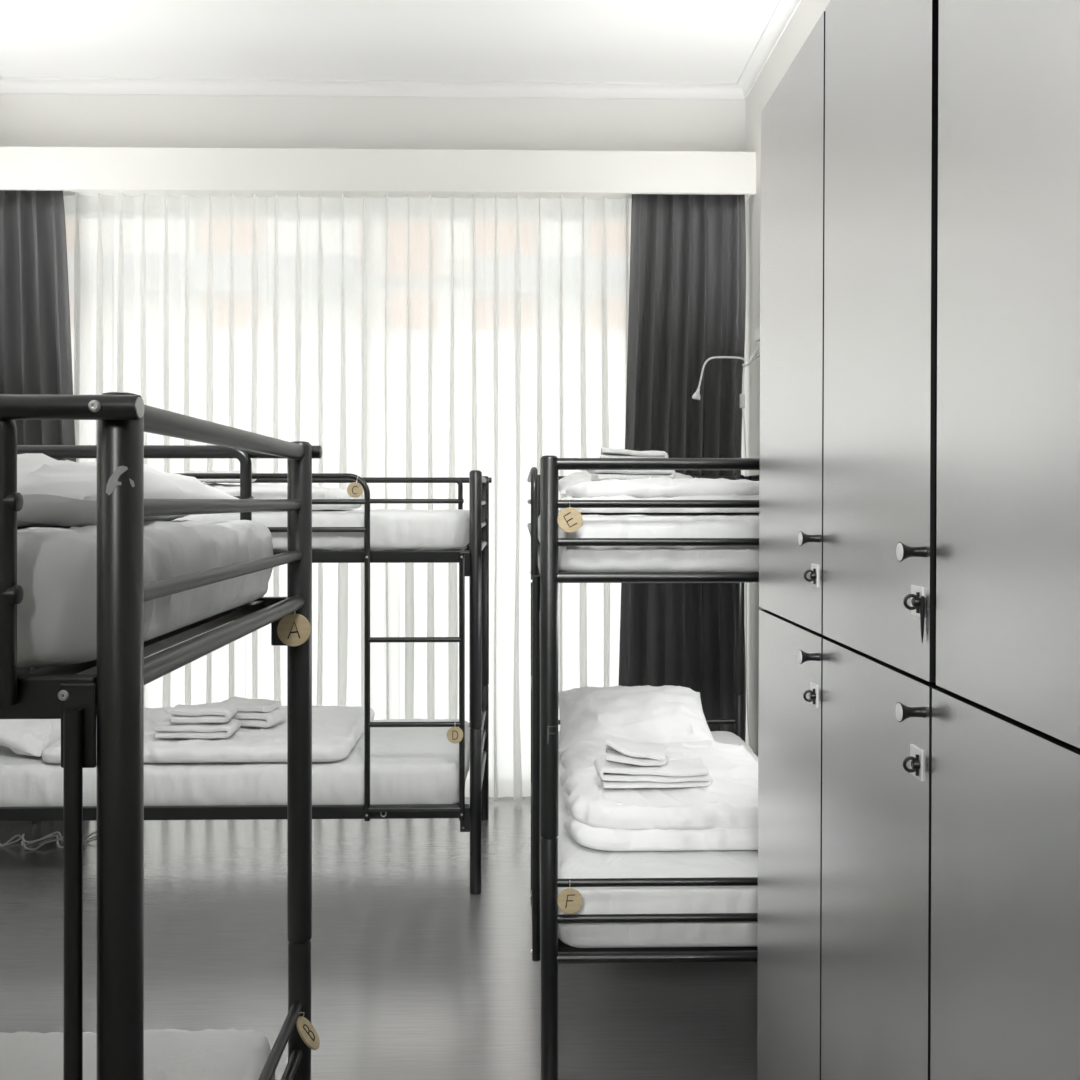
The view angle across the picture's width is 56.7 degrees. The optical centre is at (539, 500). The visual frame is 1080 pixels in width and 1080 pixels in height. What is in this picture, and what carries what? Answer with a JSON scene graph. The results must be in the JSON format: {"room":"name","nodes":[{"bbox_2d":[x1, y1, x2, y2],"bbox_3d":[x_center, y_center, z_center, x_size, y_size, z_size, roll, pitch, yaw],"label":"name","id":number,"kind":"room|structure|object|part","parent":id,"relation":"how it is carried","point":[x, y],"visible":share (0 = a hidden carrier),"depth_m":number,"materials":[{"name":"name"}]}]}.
{"room":"dormitory","nodes":[
{"label":"dormitory","id":0,"kind":"room"},
{"bbox_2d":[0,94,744,151],"bbox_3d":[-0.884,-0.310,5.433,3.950,3.780,0.300,0,0,-1],"label":"wall","id":1,"kind":"structure","parent":0,"point":[26,120],"depth_m":5.28,"materials":[{"name":"white paint"}]},
{"bbox_2d":[0,190,75,673],"bbox_3d":[-2.556,-0.015,5.074,0.533,3.150,0.131,0,0,2],"label":"curtain","id":2,"kind":"object","parent":1,"relation":"hanging from","point":[36,354],"visible":0.38,"depth_m":5.08,"materials":[{"name":"grey fabric"}]},
{"bbox_2d":[0,77,745,99],"bbox_3d":[-0.880,-2.168,5.253,3.950,0.064,0.060,0,0,-1],"label":"trim","id":3,"kind":"structure","parent":1,"relation":"attached to","point":[8,85],"depth_m":5.26,"materials":[{"name":"white paint"}]},
{"bbox_2d":[0,147,755,200],"bbox_3d":[-0.881,-1.669,5.313,3.950,0.213,0.540,0,0,-1],"label":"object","id":4,"kind":"structure","parent":1,"relation":"attached to","point":[88,171],"depth_m":5.05,"materials":[{"name":"white paint"}]},
{"bbox_2d":[63,193,745,801],"bbox_3d":[-0.742,-0.016,5.218,3.645,3.148,0.120,0,0,-1],"label":"sheer curtain","id":5,"kind":"object","parent":1,"relation":"hanging from","point":[408,336],"visible":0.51,"depth_m":5.24,"materials":[{"name":"white fabric"}]},
{"bbox_2d":[618,194,745,741],"bbox_3d":[0.723,-0.015,5.144,0.670,3.150,0.140,0,0,-1],"label":"curtain","id":6,"kind":"object","parent":1,"relation":"hanging from","point":[687,282],"visible":0.56,"depth_m":5.16,"materials":[{"name":"grey fabric"}]},
{"bbox_2d":[0,796,757,1079],"bbox_3d":[-0.810,1.630,1.724,4.150,0.100,7.680,0,0,-1],"label":"floor","id":7,"kind":"structure","parent":0,"point":[416,975],"depth_m":3.41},
{"bbox_2d":[0,832,96,849],"bbox_3d":[-2.264,1.554,4.622,0.505,0.052,0.206,0,0,-1],"label":"cable","id":8,"kind":"object","parent":7,"relation":"on","point":[23,841],"visible":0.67,"depth_m":4.59,"materials":[{"name":"white plastic"}]},
{"bbox_2d":[0,392,321,1079],"bbox_3d":[-1.491,0.728,1.596,2.075,1.704,1.046,0,0,-1],"label":"bunk bed","id":9,"kind":"object","parent":7,"relation":"on","point":[109,688],"visible":0.93,"depth_m":1.13,"materials":[{"name":"black metal"}]},
{"bbox_3d":[-1.482,0.105,1.104,1.798,0.023,0.022,0,0,-1],"label":"guard rail","id":10,"kind":"part","parent":9,"relation":"part of","materials":[{"name":"black metal"}]},
{"bbox_3d":[-1.482,0.001,1.104,1.798,0.023,0.022,0,0,-1],"label":"guard rail","id":11,"kind":"part","parent":9,"relation":"part of","materials":[{"name":"black metal"}]},
{"bbox_3d":[-1.482,0.224,1.129,1.950,0.048,0.025,0,0,-1],"label":"rail","id":12,"kind":"part","parent":9,"relation":"part of","materials":[{"name":"black metal"}]},
{"bbox_3d":[-1.481,-0.104,1.091,2.072,0.028,0.028,0,0,-1],"label":"guard rail","id":13,"kind":"part","parent":9,"relation":"part of","materials":[{"name":"black metal"}]},
{"bbox_3d":[-0.526,0.754,1.126,0.020,1.039,0.020,0,0,-1],"label":"ladder leg","id":14,"kind":"part","parent":9,"relation":"part of","materials":[{"name":"black metal"}]},
{"bbox_3d":[-0.482,0.730,1.149,0.050,1.700,0.050,0,0,-1],"label":"post","id":15,"kind":"part","parent":9,"relation":"part of","materials":[{"name":"black metal"}]},
{"bbox_2d":[0,1029,275,1079],"bbox_3d":[-1.490,1.154,1.595,1.956,0.181,0.925,0,0,-1],"label":"mattress","id":16,"kind":"object","parent":9,"relation":"on","point":[169,1054],"visible":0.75,"depth_m":1.94,"materials":[{"name":"white fabric"}]},
{"bbox_2d":[17,520,272,666],"bbox_3d":[-1.493,0.109,1.598,1.960,0.176,0.959,0,0,-1],"label":"mattress","id":17,"kind":"object","parent":9,"relation":"on","point":[57,565],"visible":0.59,"depth_m":1.22,"materials":[{"name":"white fabric"}]},
{"bbox_2d":[17,453,238,526],"bbox_3d":[-0.823,-0.020,1.642,0.460,0.113,0.720,0,0,-1],"label":"pillow","id":18,"kind":"object","parent":17,"relation":"on","point":[54,492],"visible":0.58,"depth_m":1.38,"materials":[{"name":"white fabric"}]},
{"bbox_3d":[-1.501,-0.104,2.101,2.072,0.028,0.028,0,0,-1],"label":"guard rail","id":19,"kind":"part","parent":9,"relation":"part of","materials":[{"name":"black metal"}]},
{"bbox_3d":[-0.491,0.112,1.616,0.022,0.022,0.895,0,0,-1],"label":"rail","id":20,"kind":"part","parent":9,"relation":"part of","materials":[{"name":"black metal"}]},
{"bbox_3d":[-0.491,0.008,1.616,0.022,0.022,0.895,0,0,-1],"label":"rail","id":21,"kind":"part","parent":9,"relation":"part of","materials":[{"name":"black metal"}]},
{"bbox_3d":[-0.491,0.208,1.616,0.030,0.030,0.895,0,0,-1],"label":"rail","id":22,"kind":"part","parent":9,"relation":"part of","materials":[{"name":"black metal"}]},
{"bbox_3d":[-0.491,-0.101,1.616,0.033,0.033,0.895,0,0,-1],"label":"rail","id":23,"kind":"part","parent":9,"relation":"part of","materials":[{"name":"black metal"}]},
{"bbox_3d":[-1.501,0.224,2.063,1.950,0.048,0.025,0,0,-1],"label":"rail","id":24,"kind":"part","parent":9,"relation":"part of","materials":[{"name":"black metal"}]},
{"bbox_3d":[-0.491,1.041,1.616,0.022,0.022,0.895,0,0,-1],"label":"rail","id":25,"kind":"part","parent":9,"relation":"part of","materials":[{"name":"black metal"}]},
{"bbox_3d":[-0.491,1.139,1.616,0.022,0.022,0.895,0,0,-1],"label":"rail","id":26,"kind":"part","parent":9,"relation":"part of","materials":[{"name":"black metal"}]},
{"bbox_2d":[277,611,310,646],"bbox_3d":[-0.502,0.250,2.044,0.067,0.094,0.027,0,0,-1],"label":"tag","id":27,"kind":"object","parent":9,"relation":"hanging from","point":[294,629],"visible":0.88,"depth_m":2.04,"materials":[{"name":"brown wood"}]},
{"bbox_3d":[-0.501,0.730,2.083,0.050,1.700,0.050,0,0,-1],"label":"post","id":28,"kind":"part","parent":9,"relation":"part of","materials":[{"name":"black metal"}]},
{"bbox_2d":[296,1012,319,1049],"bbox_3d":[-0.473,1.072,2.026,0.053,0.072,0.072,0,0,-1],"label":"tag","id":29,"kind":"object","parent":9,"relation":"hanging from","point":[307,1032],"visible":0.96,"depth_m":2.02,"materials":[{"name":"brown wood"}]},
{"bbox_2d":[0,470,491,894],"bbox_3d":[-1.369,0.728,4.480,2.275,1.704,1.041,0,0,-1],"label":"bunk bed","id":30,"kind":"object","parent":7,"relation":"on","point":[473,559],"visible":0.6,"depth_m":4.01,"materials":[{"name":"black metal"}]},
{"bbox_3d":[-2.478,0.730,4.922,0.050,1.700,0.050,0,0,-1],"label":"post","id":31,"kind":"part","parent":30,"relation":"part of","materials":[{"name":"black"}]},
{"bbox_2d":[0,718,469,806],"bbox_3d":[-1.378,1.152,4.478,2.127,0.184,0.928,0,0,-1],"label":"mattress","id":32,"kind":"object","parent":30,"relation":"on","point":[409,765],"visible":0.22,"depth_m":4.04,"materials":[{"name":"white fabric"}]},
{"bbox_2d":[0,719,60,756],"bbox_3d":[-2.228,0.966,4.396,0.348,0.220,0.620,0,0,-1],"label":"pillow","id":33,"kind":"object","parent":32,"relation":"on","point":[29,737],"visible":0.34,"depth_m":4.15,"materials":[{"name":"white fabric"}]},
{"bbox_2d":[42,706,374,762],"bbox_3d":[-1.419,1.018,4.449,1.268,0.082,0.856,0,0,-1],"label":"duvet","id":34,"kind":"object","parent":32,"relation":"on","point":[336,730],"visible":0.41,"depth_m":4.12,"materials":[{"name":"white fabric"}]},
{"bbox_2d":[154,718,240,738],"bbox_3d":[-1.433,0.953,4.202,0.318,0.056,0.169,0,0,-1],"label":"towel","id":35,"kind":"object","parent":34,"relation":"on","point":[166,729],"visible":0.84,"depth_m":4.13,"materials":[{"name":"white fabric"}]},
{"bbox_2d":[171,702,237,723],"bbox_3d":[-1.409,0.891,4.209,0.245,0.066,0.144,0,0,-5],"label":"towel","id":36,"kind":"object","parent":35,"relation":"on","point":[218,712],"visible":1,"depth_m":4.15,"materials":[{"name":"white fabric"}]},
{"bbox_2d":[222,696,286,727],"bbox_3d":[-1.270,0.925,4.397,0.283,0.103,0.166,0,0,13],"label":"towel","id":37,"kind":"object","parent":34,"relation":"on","point":[266,713],"visible":0.76,"depth_m":4.33,"materials":[{"name":"white fabric"}]},
{"bbox_3d":[-1.359,1.250,4.010,2.150,0.052,0.025,0,0,-1],"label":"rail","id":38,"kind":"part","parent":30,"relation":"part of","materials":[{"name":"black metal"}]},
{"bbox_3d":[-1.568,0.582,3.970,1.782,1.384,0.022,0,0,-1],"label":"guard rail","id":39,"kind":"part","parent":30,"relation":"part of","materials":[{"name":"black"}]},
{"bbox_3d":[-1.572,0.114,3.970,1.774,0.021,0.020,0,0,-1],"label":"guard rail","id":40,"kind":"part","parent":30,"relation":"part of","materials":[{"name":"black metal"}]},
{"bbox_2d":[173,509,468,549],"bbox_3d":[-1.371,0.117,4.478,2.139,0.164,0.956,0,0,-1],"label":"mattress","id":41,"kind":"object","parent":30,"relation":"on","point":[390,529],"visible":0.33,"depth_m":4.03,"materials":[{"name":"white fabric"}]},
{"bbox_2d":[201,482,361,508],"bbox_3d":[-1.358,-0.025,4.477,1.078,0.120,0.773,0,0,-1],"label":"duvet","id":42,"kind":"object","parent":41,"relation":"on","point":[259,491],"visible":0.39,"depth_m":4.17,"materials":[{"name":"white fabric"}]},
{"bbox_2d":[185,470,255,481],"bbox_3d":[-1.398,-0.110,4.393,0.278,0.053,0.168,0,0,-1],"label":"towel","id":43,"kind":"object","parent":42,"relation":"on","point":[192,471],"visible":0.32,"depth_m":4.32,"materials":[{"name":"white fabric"}]},
{"bbox_3d":[-1.572,0.003,3.970,1.774,0.021,0.020,0,0,-1],"label":"guard rail","id":44,"kind":"part","parent":30,"relation":"part of","materials":[{"name":"black metal"}]},
{"bbox_3d":[-1.379,-0.104,4.982,2.272,0.028,0.028,0,0,-1],"label":"guard rail","id":45,"kind":"part","parent":30,"relation":"part of","materials":[{"name":"black metal"}]},
{"bbox_2d":[347,476,362,497],"bbox_3d":[-0.733,-0.057,3.962,0.062,0.088,0.028,0,0,-1],"label":"tag","id":46,"kind":"object","parent":30,"relation":"hanging from","point":[354,489],"visible":1,"depth_m":3.96,"materials":[{"name":"brown wood"}]},
{"bbox_3d":[-1.359,0.224,4.010,2.150,0.048,0.025,0,0,-1],"label":"rail","id":47,"kind":"part","parent":30,"relation":"part of","materials":[{"name":"black metal"}]},
{"bbox_3d":[-1.378,0.224,4.944,2.150,0.048,0.025,0,0,-1],"label":"rail","id":48,"kind":"part","parent":30,"relation":"part of","materials":[{"name":"black metal"}]},
{"bbox_3d":[-1.380,0.001,4.969,1.998,0.023,0.022,0,0,-1],"label":"guard rail","id":49,"kind":"part","parent":30,"relation":"part of","materials":[{"name":"black metal"}]},
{"bbox_2d":[447,727,462,742],"bbox_3d":[-0.337,0.915,3.969,0.063,0.093,0.026,0,0,-21],"label":"tag","id":50,"kind":"object","parent":30,"relation":"hanging from","point":[454,734],"visible":1,"depth_m":3.97,"materials":[{"name":"brown wood"}]},
{"bbox_3d":[-0.312,0.741,3.996,0.022,1.066,0.023,0,0,-1],"label":"ladder leg","id":51,"kind":"part","parent":30,"relation":"part of","materials":[{"name":"black metal"}]},
{"bbox_3d":[-0.260,0.730,4.032,0.050,1.700,0.050,0,0,-1],"label":"post","id":52,"kind":"part","parent":30,"relation":"part of","materials":[{"name":"black metal"}]},
{"bbox_3d":[-0.269,1.247,4.499,0.027,0.027,0.895,0,0,-1],"label":"rail","id":53,"kind":"part","parent":30,"relation":"part of","materials":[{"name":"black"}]},
{"bbox_3d":[-0.269,1.139,4.499,0.022,0.022,0.895,0,0,-1],"label":"rail","id":54,"kind":"part","parent":30,"relation":"part of","materials":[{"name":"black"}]},
{"bbox_3d":[-0.269,1.041,4.499,0.022,0.022,0.895,0,0,-1],"label":"rail","id":55,"kind":"part","parent":30,"relation":"part of","materials":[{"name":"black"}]},
{"bbox_3d":[-0.269,0.208,4.499,0.030,0.030,0.895,0,0,-1],"label":"rail","id":56,"kind":"part","parent":30,"relation":"part of","materials":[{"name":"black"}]},
{"bbox_3d":[-0.269,-0.101,4.499,0.033,0.033,0.895,0,0,-1],"label":"rail","id":57,"kind":"part","parent":30,"relation":"part of","materials":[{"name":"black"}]},
{"bbox_3d":[-0.278,0.730,4.966,0.050,1.700,0.050,0,0,-1],"label":"post","id":58,"kind":"part","parent":30,"relation":"part of","materials":[{"name":"black metal"}]},
{"bbox_2d":[527,455,759,1079],"bbox_3d":[0.486,0.728,3.724,1.061,1.704,2.055,0,0,-1],"label":"bunk bed","id":59,"kind":"object","parent":7,"relation":"on","point":[546,576],"visible":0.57,"depth_m":2.72,"materials":[{"name":"black metal"}]},
{"bbox_3d":[-0.034,0.114,3.927,0.020,0.021,1.554,0,0,-1],"label":"guard rail","id":60,"kind":"part","parent":59,"relation":"part of","materials":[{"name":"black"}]},
{"bbox_3d":[-0.034,0.582,3.923,0.022,1.384,1.562,0,0,-1],"label":"guard rail","id":61,"kind":"part","parent":59,"relation":"part of","materials":[{"name":"black metal"}]},
{"bbox_3d":[-0.011,0.741,2.777,0.023,1.066,0.022,0,0,-1],"label":"ladder leg","id":62,"kind":"part","parent":59,"relation":"part of","materials":[{"name":"black metal"}]},
{"bbox_3d":[0.006,0.224,3.715,0.025,0.048,1.930,0,0,-1],"label":"rail","id":63,"kind":"part","parent":59,"relation":"part of","materials":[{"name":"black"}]},
{"bbox_3d":[-0.014,0.730,4.705,0.050,1.700,0.050,0,0,-1],"label":"post","id":64,"kind":"part","parent":59,"relation":"part of","materials":[{"name":"black metal"}]},
{"bbox_3d":[0.006,1.250,3.715,0.025,0.052,1.930,0,0,-1],"label":"rail","id":65,"kind":"part","parent":59,"relation":"part of","materials":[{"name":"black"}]},
{"bbox_3d":[0.025,0.730,2.725,0.050,1.700,0.050,0,0,-1],"label":"post","id":66,"kind":"part","parent":59,"relation":"part of","materials":[{"name":"black metal"}]},
{"bbox_2d":[557,880,582,913],"bbox_3d":[0.081,1.072,2.715,0.068,0.085,0.035,0,0,-1],"label":"tag","id":67,"kind":"object","parent":59,"relation":"hanging from","point":[569,900],"visible":1,"depth_m":2.70,"materials":[{"name":"brown wood"}]},
{"bbox_2d":[557,501,582,532],"bbox_3d":[0.081,0.043,2.715,0.068,0.085,0.035,0,0,-1],"label":"tag","id":68,"kind":"object","parent":59,"relation":"hanging from","point":[569,519],"visible":1,"depth_m":2.70,"materials":[{"name":"brown wood"}]},
{"bbox_3d":[0.463,1.041,4.714,0.915,0.022,0.022,0,0,-1],"label":"rail","id":69,"kind":"part","parent":59,"relation":"part of","materials":[{"name":"black metal"}]},
{"bbox_3d":[0.463,-0.101,4.714,0.915,0.033,0.033,0,0,-1],"label":"rail","id":70,"kind":"part","parent":59,"relation":"part of","materials":[{"name":"black metal"}]},
{"bbox_2d":[538,510,758,571],"bbox_3d":[0.483,0.118,3.724,0.972,0.163,1.928,0,0,-1],"label":"mattress","id":71,"kind":"object","parent":59,"relation":"on","point":[594,525],"visible":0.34,"depth_m":2.77,"materials":[{"name":"white fabric"}]},
{"bbox_2d":[559,471,692,496],"bbox_3d":[0.384,-0.063,4.289,0.657,0.164,0.519,0,0,-1],"label":"pillow","id":72,"kind":"object","parent":71,"relation":"on","point":[575,478],"visible":0.17,"depth_m":4.17,"materials":[{"name":"white fabric"}]},
{"bbox_2d":[560,477,758,512],"bbox_3d":[0.455,-0.024,3.413,0.770,0.118,0.900,0,0,-1],"label":"duvet","id":73,"kind":"object","parent":71,"relation":"on","point":[661,488],"visible":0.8,"depth_m":3.01,"materials":[{"name":"white fabric"}]},
{"bbox_2d":[586,470,675,480],"bbox_3d":[0.314,-0.109,3.507,0.297,0.080,0.175,0,0,-4],"label":"towel","id":74,"kind":"object","parent":73,"relation":"on","point":[599,475],"visible":0.43,"depth_m":3.43,"materials":[{"name":"white fabric"}]},
{"bbox_2d":[599,447,667,457],"bbox_3d":[0.328,-0.162,3.518,0.239,0.049,0.157,0,0,-1],"label":"towel","id":75,"kind":"object","parent":74,"relation":"on","point":[606,452],"visible":0.73,"depth_m":3.44,"materials":[{"name":"white fabric"}]},
{"bbox_2d":[557,731,757,947],"bbox_3d":[0.482,1.152,3.724,0.947,0.185,1.940,0,0,-1],"label":"mattress","id":76,"kind":"object","parent":59,"relation":"on","point":[575,860],"visible":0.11,"depth_m":2.77,"materials":[{"name":"white fabric"}]},
{"bbox_2d":[559,685,714,751],"bbox_3d":[0.399,0.939,4.299,0.669,0.245,0.511,0,0,-1],"label":"pillow","id":77,"kind":"object","parent":76,"relation":"on","point":[666,713],"visible":0.72,"depth_m":4.18,"materials":[{"name":"white fabric"}]},
{"bbox_2d":[560,739,757,850],"bbox_3d":[0.450,0.981,3.453,0.760,0.156,0.913,0,0,-1],"label":"duvet","id":78,"kind":"object","parent":76,"relation":"on","point":[722,814],"visible":0.61,"depth_m":3.07,"materials":[{"name":"white fabric"}]},
{"bbox_2d":[594,758,712,787],"bbox_3d":[0.363,0.877,3.243,0.368,0.071,0.156,0,0,-4],"label":"towel","id":79,"kind":"object","parent":78,"relation":"on","point":[683,772],"visible":0.91,"depth_m":3.18,"materials":[{"name":"white fabric"}]},
{"bbox_2d":[606,734,667,765],"bbox_3d":[0.315,0.806,3.266,0.201,0.081,0.155,0,0,5],"label":"towel","id":80,"kind":"object","parent":79,"relation":"on","point":[621,750],"visible":1,"depth_m":3.21,"materials":[{"name":"white fabric"}]},
{"bbox_3d":[0.503,1.247,2.735,0.915,0.027,0.027,0,0,-1],"label":"rail","id":81,"kind":"part","parent":59,"relation":"part of","materials":[{"name":"black metal"}]},
{"bbox_3d":[0.503,1.139,2.735,0.915,0.022,0.022,0,0,-1],"label":"rail","id":82,"kind":"part","parent":59,"relation":"part of","materials":[{"name":"black metal"}]},
{"bbox_3d":[0.503,1.041,2.735,0.915,0.022,0.022,0,0,-1],"label":"rail","id":83,"kind":"part","parent":59,"relation":"part of","materials":[{"name":"black metal"}]},
{"bbox_3d":[0.503,0.208,2.735,0.915,0.030,0.030,0,0,-1],"label":"rail","id":84,"kind":"part","parent":59,"relation":"part of","materials":[{"name":"black metal"}]},
{"bbox_3d":[0.503,0.112,2.735,0.915,0.022,0.022,0,0,-1],"label":"rail","id":85,"kind":"part","parent":59,"relation":"part of","materials":[{"name":"black metal"}]},
{"bbox_3d":[0.503,0.008,2.735,0.915,0.022,0.022,0,0,-1],"label":"rail","id":86,"kind":"part","parent":59,"relation":"part of","materials":[{"name":"black metal"}]},
{"bbox_3d":[0.503,-0.101,2.735,0.915,0.033,0.033,0,0,-1],"label":"rail","id":87,"kind":"part","parent":59,"relation":"part of","materials":[{"name":"black metal"}]},
{"bbox_3d":[0.941,0.730,4.724,0.050,1.700,0.050,0,0,-1],"label":"post","id":88,"kind":"part","parent":59,"relation":"part of","materials":[{"name":"black metal"}]},
{"bbox_3d":[0.999,-0.104,3.735,0.028,0.028,2.052,0,0,-1],"label":"guard rail","id":89,"kind":"part","parent":59,"relation":"part of","materials":[{"name":"black metal"}]},
{"bbox_2d":[757,11,830,1079],"bbox_3d":[0.818,0.320,2.182,0.638,2.523,0.508,0,0,-1],"label":"locker","id":90,"kind":"object","parent":7,"relation":"on","point":[791,636],"visible":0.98,"depth_m":2.13,"materials":[{"name":"grey"}]},
{"bbox_3d":[0.549,-0.343,2.177,0.020,1.200,0.503,0,0,-1],"label":"door","id":91,"kind":"part","parent":90,"relation":"part of","materials":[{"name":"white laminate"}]},
{"bbox_3d":[0.544,0.879,2.177,0.020,1.232,0.503,0,0,-1],"label":"door","id":92,"kind":"part","parent":90,"relation":"part of","materials":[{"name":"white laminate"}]},
{"bbox_3d":[0.505,0.303,1.942,0.002,0.026,0.026,0,0,-1],"label":"knob","id":93,"kind":"part","parent":90,"relation":"part of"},
{"bbox_3d":[0.505,0.073,1.942,0.002,0.026,0.026,0,0,-1],"label":"knob","id":94,"kind":"part","parent":90,"relation":"part of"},
{"bbox_3d":[0.523,0.303,1.943,0.036,0.028,0.028,0,0,-1],"label":"knob","id":95,"kind":"part","parent":90,"relation":"part of","materials":[{"name":"black metal"}]},
{"bbox_3d":[0.524,0.073,1.943,0.036,0.028,0.028,0,0,-1],"label":"knob","id":96,"kind":"part","parent":90,"relation":"part of","materials":[{"name":"black metal"}]},
{"bbox_3d":[0.539,0.381,1.966,0.003,0.044,0.042,0,0,-1],"label":"lock plate","id":97,"kind":"part","parent":90,"relation":"part of","materials":[{"name":"silver metal"}]},
{"bbox_3d":[0.540,0.146,1.966,0.003,0.044,0.042,0,0,-1],"label":"lock plate","id":98,"kind":"part","parent":90,"relation":"part of","materials":[{"name":"silver metal"}]},
{"bbox_2d":[821,0,941,1079],"bbox_3d":[0.828,0.320,1.672,0.638,2.523,0.504,0,0,-1],"label":"locker","id":99,"kind":"object","parent":7,"relation":"on","point":[881,215],"visible":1,"depth_m":1.61,"materials":[{"name":"grey metal"}]},
{"bbox_3d":[0.559,-0.343,1.667,0.020,1.200,0.499,0,0,-1],"label":"door","id":100,"kind":"part","parent":99,"relation":"part of","materials":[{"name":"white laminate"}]},
{"bbox_3d":[0.554,0.879,1.667,0.020,1.232,0.499,0,0,-1],"label":"door","id":101,"kind":"part","parent":99,"relation":"part of","materials":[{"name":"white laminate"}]},
{"bbox_3d":[0.515,0.303,1.435,0.002,0.026,0.026,0,0,-1],"label":"knob","id":102,"kind":"part","parent":99,"relation":"part of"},
{"bbox_3d":[0.516,0.073,1.435,0.002,0.026,0.026,0,0,-1],"label":"knob","id":103,"kind":"part","parent":99,"relation":"part of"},
{"bbox_3d":[0.533,0.303,1.435,0.036,0.028,0.028,0,0,-1],"label":"knob","id":104,"kind":"part","parent":99,"relation":"part of","materials":[{"name":"black metal"}]},
{"bbox_3d":[0.534,0.073,1.435,0.036,0.028,0.028,0,0,-1],"label":"knob","id":105,"kind":"part","parent":99,"relation":"part of","materials":[{"name":"black metal"}]},
{"bbox_3d":[0.549,0.381,1.458,0.003,0.044,0.042,0,0,-1],"label":"lock plate","id":106,"kind":"part","parent":99,"relation":"part of","materials":[{"name":"silver metal"}]},
{"bbox_3d":[0.550,0.146,1.458,0.003,0.044,0.042,0,0,-1],"label":"lock plate","id":107,"kind":"part","parent":99,"relation":"part of","materials":[{"name":"silver metal"}]},
{"bbox_2d":[930,0,1079,1079],"bbox_3d":[0.838,0.320,1.162,0.638,2.523,0.508,0,0,-1],"label":"locker","id":108,"kind":"object","parent":7,"relation":"on","point":[1005,805],"visible":1,"depth_m":1.19,"materials":[{"name":"grey metal"}]},
{"bbox_3d":[0.565,0.879,1.157,0.020,1.232,0.503,0,0,-1],"label":"door","id":109,"kind":"part","parent":108,"relation":"part of","materials":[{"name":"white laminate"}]},
{"bbox_3d":[0.570,-0.343,1.151,0.020,1.200,0.490,0,0,-1],"label":"door","id":110,"kind":"part","parent":108,"relation":"part of","materials":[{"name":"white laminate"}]},
{"bbox_2d":[0,0,778,82],"bbox_3d":[-0.810,-2.250,1.734,4.150,0.100,7.700,0,0,-1],"label":"ceiling","id":111,"kind":"structure","parent":0,"point":[692,41],"depth_m":4.78,"materials":[{"name":"white paint"}]},
{"bbox_2d":[745,0,830,756],"bbox_3d":[1.215,-0.310,1.775,0.100,3.780,7.700,0,0,-1],"label":"wall","id":112,"kind":"structure","parent":0,"point":[807,14],"depth_m":5.10,"materials":[{"name":"white paint"}]},
{"bbox_2d":[692,342,759,746],"bbox_3d":[0.928,0.343,4.970,0.346,2.275,0.060,0,0,-1],"label":"reading lamp","id":113,"kind":"object","parent":112,"relation":"attached to","point":[696,395],"visible":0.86,"depth_m":4.97,"materials":[{"name":"white metal"}]},
{"bbox_3d":[0.776,-0.530,4.966,0.043,0.059,0.043,0,0,-1],"label":"lamp shade","id":114,"kind":"part","parent":113,"relation":"part of","materials":[{"name":"white plastic"}]},
{"bbox_3d":[1.042,0.405,4.986,0.084,2.152,0.019,0,0,-19],"label":"cord","id":115,"kind":"part","parent":113,"relation":"part of","materials":[{"name":"white plastic"}]},
{"bbox_3d":[1.052,-0.721,4.972,0.094,0.116,0.018,0,0,-1],"label":"support arm","id":116,"kind":"part","parent":113,"relation":"part of","materials":[{"name":"white plastic"}]},
{"bbox_2d":[755,327,759,341],"bbox_3d":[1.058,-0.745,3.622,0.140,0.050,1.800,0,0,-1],"label":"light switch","id":117,"kind":"object","parent":112,"relation":"attached to","point":[757,331],"visible":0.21,"depth_m":4.46,"materials":[{"name":"white plastic"}]},
{"bbox_2d":[737,0,800,98],"bbox_3d":[1.137,-2.168,1.673,0.060,0.064,7.300,0,0,-1],"label":"trim","id":118,"kind":"structure","parent":112,"relation":"attached to","point":[784,10],"depth_m":4.74,"materials":[{"name":"white paint"}]}
]}

